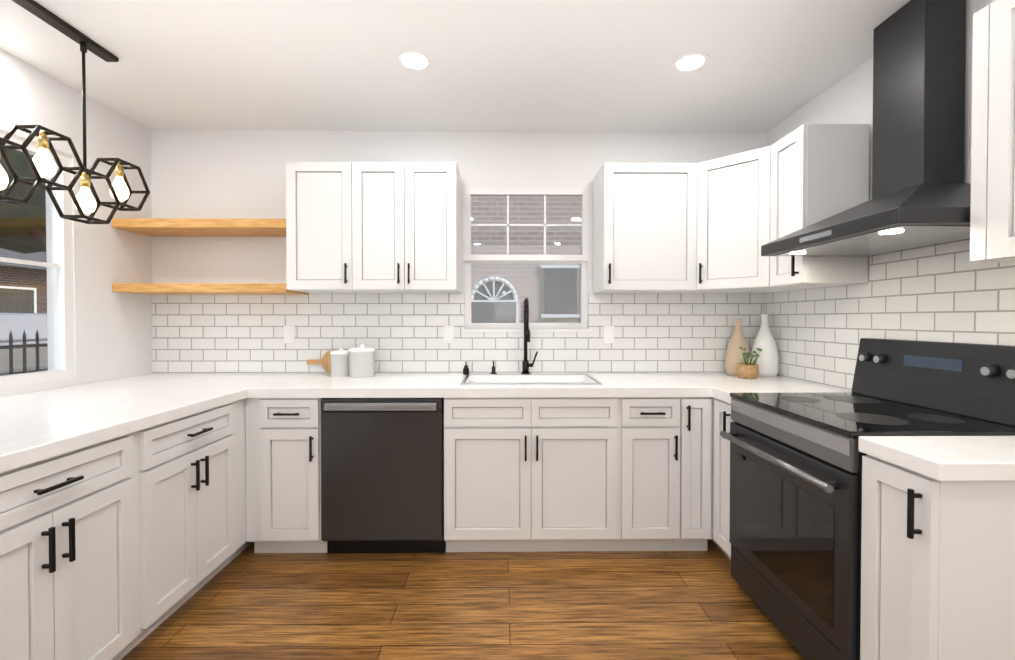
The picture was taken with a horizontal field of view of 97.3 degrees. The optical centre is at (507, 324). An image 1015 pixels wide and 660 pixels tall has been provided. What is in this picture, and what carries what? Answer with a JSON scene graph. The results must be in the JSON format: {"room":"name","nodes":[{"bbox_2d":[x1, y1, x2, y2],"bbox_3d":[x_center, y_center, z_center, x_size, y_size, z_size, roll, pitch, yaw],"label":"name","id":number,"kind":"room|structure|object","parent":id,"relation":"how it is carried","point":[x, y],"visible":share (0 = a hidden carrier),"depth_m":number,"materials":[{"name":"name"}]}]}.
{"room":"kitchen","nodes":[
{"label":"kitchen","id":0,"kind":"room"},
{"bbox_2d":[0,49,151,396],"bbox_3d":[-2.409,0.009,0.104,0.150,2.530,5.740,0,1,-1],"label":"wall","id":1,"kind":"structure","parent":0,"point":[112,335],"depth_m":2.57,"materials":[{"name":"white paint"}]},
{"bbox_2d":[0,129,74,387],"bbox_3d":[-2.384,-0.302,1.580,0.060,1.205,1.700,0,1,-1],"label":"window","id":2,"kind":"structure","parent":1,"relation":"in","point":[61,264],"depth_m":2.38,"materials":[{"name":"white"}]},
{"bbox_2d":[0,0,909,131],"bbox_3d":[-0.284,-1.316,0.108,4.400,0.120,6.040,0,1,-1],"label":"ceiling","id":3,"kind":"structure","parent":0,"point":[551,65],"depth_m":2.17,"materials":[{"name":"white paint"}]},
{"bbox_2d":[0,0,149,223],"bbox_3d":[-1.891,-0.870,1.817,0.105,0.814,0.978,0,1,-1],"label":"chandelier","id":4,"kind":"object","parent":3,"relation":"hanging from","point":[41,162],"visible":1,"depth_m":1.92,"materials":[{"name":"black metal"}]},
{"bbox_2d":[397,50,432,70],"bbox_3d":[-0.449,-1.279,2.167,0.169,0.006,0.169,0,1,-25],"label":"recessed light","id":5,"kind":"object","parent":3,"relation":"in","point":[413,60],"depth_m":2.16,"materials":[{"name":"white plastic"}]},
{"bbox_2d":[672,52,709,72],"bbox_3d":[0.894,-1.279,2.180,0.169,0.006,0.169,0,1,-25],"label":"recessed light","id":6,"kind":"object","parent":3,"relation":"in","point":[689,62],"depth_m":2.17,"materials":[{"name":"white plastic"}]},
{"bbox_2d":[151,130,765,328],"bbox_3d":[-0.313,-0.029,3.070,4.400,2.530,0.150,0,1,-1],"label":"wall","id":7,"kind":"structure","parent":0,"point":[218,173],"depth_m":2.97,"materials":[{"name":"white paint"}]},
{"bbox_2d":[112,218,285,236],"bbox_3d":[-1.840,-0.610,2.811,1.035,0.055,0.298,0,1,-1],"label":"floating shelf","id":8,"kind":"object","parent":7,"relation":"attached to","point":[209,227],"visible":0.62,"depth_m":2.67,"materials":[{"name":"brown wood"}]},
{"bbox_2d":[113,283,307,294],"bbox_3d":[-1.840,-0.224,2.816,1.035,0.053,0.298,0,1,-1],"label":"floating shelf","id":9,"kind":"object","parent":7,"relation":"attached to","point":[211,288],"visible":0.81,"depth_m":2.67,"materials":[{"name":"brown wood"}]},
{"bbox_2d":[286,162,460,292],"bbox_3d":[-0.810,-0.591,2.795,1.010,0.760,0.349,0,1,-1],"label":"upper cabinet","id":10,"kind":"object","parent":7,"relation":"attached to","point":[373,227],"visible":1,"depth_m":2.66,"materials":[{"name":"white wood"}]},
{"bbox_2d":[152,293,764,373],"bbox_3d":[-0.312,0.070,2.991,4.098,0.565,0.010,0,1,-1],"label":"wall tile","id":11,"kind":"structure","parent":7,"relation":"attached to","point":[403,333],"depth_m":2.98,"materials":[{"name":"white tile"}]},
{"bbox_2d":[284,326,294,342],"bbox_3d":[-1.452,0.065,2.970,0.070,0.115,0.008,0,1,-1],"label":"electrical outlet plate","id":12,"kind":"object","parent":11,"relation":"attached to","point":[289,331],"depth_m":2.97,"materials":[{"name":"white plastic"}]},
{"bbox_2d":[443,326,453,342],"bbox_3d":[-0.392,0.065,2.981,0.070,0.115,0.008,0,1,-1],"label":"electrical outlet plate","id":13,"kind":"object","parent":11,"relation":"attached to","point":[448,334],"depth_m":2.98,"materials":[{"name":"white plastic"}]},
{"bbox_2d":[603,326,613,342],"bbox_3d":[0.678,0.064,2.992,0.070,0.115,0.008,0,1,-1],"label":"electrical outlet plate","id":14,"kind":"object","parent":11,"relation":"attached to","point":[608,331],"depth_m":2.99,"materials":[{"name":"white plastic"}]},
{"bbox_2d":[463,188,589,331],"bbox_3d":[0.127,-0.433,3.024,0.850,0.960,0.100,0,1,-1],"label":"window","id":15,"kind":"structure","parent":7,"relation":"in","point":[581,260],"depth_m":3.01,"materials":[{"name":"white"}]},
{"bbox_2d":[593,163,696,292],"bbox_3d":[0.855,-0.591,2.812,0.561,0.760,0.349,0,1,-1],"label":"upper cabinet","id":16,"kind":"object","parent":7,"relation":"attached to","point":[644,227],"visible":1,"depth_m":2.68,"materials":[{"name":"white wood"}]},
{"bbox_2d":[121,539,805,659],"bbox_3d":[-1.209,1.334,0.133,6.250,0.120,6.040,0,1,-1],"label":"floor","id":17,"kind":"structure","parent":0,"point":[247,603],"depth_m":1.96,"materials":[{"name":"brown wood"}]},
{"bbox_2d":[0,430,147,659],"bbox_3d":[-1.847,0.826,1.325,0.992,0.864,0.630,0,1,-1],"label":"base cabinet","id":18,"kind":"object","parent":17,"relation":"on","point":[119,548],"depth_m":1.41,"materials":[{"name":"white wood"}]},
{"bbox_2d":[0,386,251,473],"bbox_3d":[-1.831,0.370,1.159,1.020,0.048,2.310,0,1,-1],"label":"countertop","id":19,"kind":"structure","parent":18,"relation":"on","point":[38,426],"depth_m":1.74,"materials":[{"name":"stone"}]},
{"bbox_2d":[144,400,239,634],"bbox_3d":[-1.853,0.818,1.932,0.992,0.864,0.585,0,1,-1],"label":"base cabinet","id":20,"kind":"object","parent":17,"relation":"on","point":[194,460],"depth_m":1.91,"materials":[{"name":"white wood"}]},
{"bbox_2d":[240,399,251,552],"bbox_3d":[-1.859,0.810,2.578,0.992,0.864,0.817,0,1,-1],"label":"base cabinet","id":21,"kind":"object","parent":17,"relation":"on","point":[243,544],"depth_m":2.34,"materials":[{"name":"white wood"}]},
{"bbox_2d":[321,398,445,552],"bbox_3d":[-0.664,0.808,2.648,0.632,0.856,0.667,0,1,-1],"label":"dishwasher","id":22,"kind":"object","parent":17,"relation":"on","point":[382,475],"visible":0.94,"depth_m":2.34,"materials":[{"name":"black metal"}]},
{"bbox_2d":[245,397,714,552],"bbox_3d":[-0.141,0.809,2.660,2.481,0.865,0.689,0,1,-1],"label":"base cabinet","id":23,"kind":"object","parent":17,"relation":"on","point":[541,474],"visible":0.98,"depth_m":2.36,"materials":[{"name":"white wood"}]},
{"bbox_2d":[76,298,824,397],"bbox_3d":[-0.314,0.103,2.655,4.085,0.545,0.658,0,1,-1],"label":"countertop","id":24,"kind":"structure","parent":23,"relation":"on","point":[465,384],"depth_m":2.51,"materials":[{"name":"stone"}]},
{"bbox_2d":[307,350,334,372],"bbox_3d":[-1.200,0.244,2.954,0.253,0.156,0.016,0,1,-1],"label":"cutting board","id":25,"kind":"object","parent":24,"relation":"on","point":[325,362],"visible":0.56,"depth_m":2.95,"materials":[{"name":"brown wood"}]},
{"bbox_2d":[330,347,348,376],"bbox_3d":[-1.061,0.233,2.851,0.134,0.182,0.134,0,1,-1],"label":"canister","id":26,"kind":"object","parent":24,"relation":"on","point":[340,362],"visible":0.94,"depth_m":2.79,"materials":[{"name":"white ceramic"}]},
{"bbox_2d":[349,344,374,377],"bbox_3d":[-0.916,0.223,2.812,0.158,0.202,0.158,0,1,-1],"label":"canister","id":27,"kind":"object","parent":24,"relation":"on","point":[361,361],"visible":1,"depth_m":2.75,"materials":[{"name":"white ceramic"}]},
{"bbox_2d":[521,298,537,373],"bbox_3d":[0.144,0.076,2.846,0.111,0.497,0.220,0,1,-1],"label":"faucet","id":28,"kind":"object","parent":24,"relation":"on","point":[525,363],"depth_m":2.90,"materials":[{"name":"black metal"}]},
{"bbox_2d":[725,319,750,375],"bbox_3d":[1.499,0.142,2.905,0.148,0.363,0.148,0,1,-1],"label":"vase","id":29,"kind":"object","parent":24,"relation":"on","point":[733,356],"visible":0.75,"depth_m":2.87,"materials":[{"name":"beige ceramic"}]},
{"bbox_2d":[736,347,761,378],"bbox_3d":[1.476,0.230,2.738,0.135,0.192,0.128,0,1,-1],"label":"potted plant","id":30,"kind":"object","parent":24,"relation":"on","point":[746,370],"visible":1,"depth_m":2.69,"materials":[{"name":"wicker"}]},
{"bbox_2d":[750,314,778,376],"bbox_3d":[1.644,0.128,2.856,0.160,0.392,0.160,0,1,-1],"label":"vase","id":31,"kind":"object","parent":24,"relation":"on","point":[767,362],"visible":0.9,"depth_m":2.80,"materials":[{"name":"white ceramic"}]},
{"bbox_2d":[708,386,850,403],"bbox_3d":[1.401,0.356,2.247,0.665,0.048,0.201,0,1,-1],"label":"countertop","id":32,"kind":"structure","parent":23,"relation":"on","point":[722,393],"depth_m":2.30,"materials":[{"name":"stone"}]},
{"bbox_2d":[711,398,734,559],"bbox_3d":[1.394,0.810,2.586,0.689,0.865,0.866,0,1,-1],"label":"base cabinet","id":33,"kind":"object","parent":17,"relation":"on","point":[721,497],"visible":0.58,"depth_m":2.27,"materials":[{"name":"white wood"}]},
{"bbox_2d":[720,338,1014,659],"bbox_3d":[1.371,0.660,1.770,0.730,1.185,0.746,0,1,-1],"label":"range","id":34,"kind":"object","parent":17,"relation":"on","point":[795,499],"visible":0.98,"depth_m":1.65,"materials":[{"name":"black metal"}]},
{"bbox_2d":[860,454,1014,659],"bbox_3d":[1.407,0.827,1.275,0.689,0.865,0.234,0,1,-1],"label":"base cabinet","id":35,"kind":"object","parent":17,"relation":"on","point":[937,570],"visible":0.98,"depth_m":1.16,"materials":[{"name":"white wood"}]},
{"bbox_2d":[858,436,1014,480],"bbox_3d":[1.415,0.369,1.257,0.656,0.048,0.261,0,1,-1],"label":"countertop","id":36,"kind":"structure","parent":35,"relation":"on","point":[965,458],"depth_m":1.21,"materials":[{"name":"stone"}]},
{"bbox_2d":[766,0,994,292],"bbox_3d":[1.842,0.010,0.071,0.150,2.530,5.890,0,1,-1],"label":"wall","id":37,"kind":"structure","parent":0,"point":[847,99],"depth_m":2.23,"materials":[{"name":"white paint"}]},
{"bbox_2d":[681,146,820,292],"bbox_3d":[1.428,-0.589,2.698,0.598,0.760,0.588,0,1,-1],"label":"upper cabinet","id":38,"kind":"object","parent":37,"relation":"attached to","point":[733,214],"visible":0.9,"depth_m":2.54,"materials":[{"name":"white wood"}]},
{"bbox_2d":[770,124,869,286],"bbox_3d":[1.557,-0.584,2.274,0.349,0.760,0.266,0,1,-1],"label":"upper cabinet","id":39,"kind":"object","parent":37,"relation":"attached to","point":[819,172],"visible":0.85,"depth_m":2.14,"materials":[{"name":"white wood"}]},
{"bbox_2d":[761,0,970,255],"bbox_3d":[1.472,-0.795,1.752,0.529,0.958,0.742,0,1,-1],"label":"range hood","id":40,"kind":"object","parent":37,"relation":"attached to","point":[921,193],"visible":0.96,"depth_m":1.70,"materials":[{"name":"black metal"}]},
{"bbox_2d":[764,239,1014,390],"bbox_3d":[1.745,-0.039,1.714,0.010,0.816,2.579,0,1,-1],"label":"wall tiles","id":41,"kind":"structure","parent":37,"relation":"attached to","point":[948,292],"depth_m":2.00,"materials":[{"name":"white tile"}]},
{"bbox_2d":[970,0,1014,262],"bbox_3d":[1.571,-0.566,0.910,0.349,0.760,0.927,0,1,-1],"label":"upper cabinet","id":42,"kind":"object","parent":37,"relation":"attached to","point":[992,222],"visible":1,"depth_m":1.31,"materials":[{"name":"white wood"}]},
{"label":"outside","id":43,"kind":"structure","parent":0,"visible":0},
{"bbox_3d":[-12.070,1.305,9.756,56.000,0.150,48.000,0,1,-1],"label":"ground","id":44,"kind":"structure","parent":43,"visible":0},
{"bbox_2d":[0,248,46,312],"bbox_3d":[-19.095,-1.205,17.154,8.900,4.680,17.800,0,1,-1],"label":"house","id":45,"kind":"structure","parent":44,"relation":"on","point":[29,305],"depth_m":13.95,"materials":[{"name":"grey"}]},
{"bbox_2d":[0,149,46,289],"bbox_3d":[-8.283,-1.787,6.564,5.209,6.129,5.090,0,1,-1],"label":"tree","id":46,"kind":"object","parent":44,"relation":"on","point":[18,213],"depth_m":6.42,"materials":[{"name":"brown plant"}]},
{"bbox_2d":[0,330,47,374],"bbox_3d":[-4.307,0.646,3.424,0.050,1.330,9.250,0,1,-1],"label":"fence","id":47,"kind":"object","parent":44,"relation":"on","point":[23,346],"depth_m":3.98,"materials":[{"name":"black metal"}]},
{"bbox_3d":[-8.440,1.194,11.791,6.300,0.020,36.000,0,1,-1],"label":"street","id":48,"kind":"object","parent":44,"relation":"on","visible":0},
{"bbox_2d":[0,313,47,373],"bbox_3d":[-10.262,0.490,8.963,1.800,1.460,4.400,0,1,-1],"label":"car","id":49,"kind":"object","parent":48,"relation":"on","point":[18,358],"depth_m":8.71,"materials":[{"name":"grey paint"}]}
]}

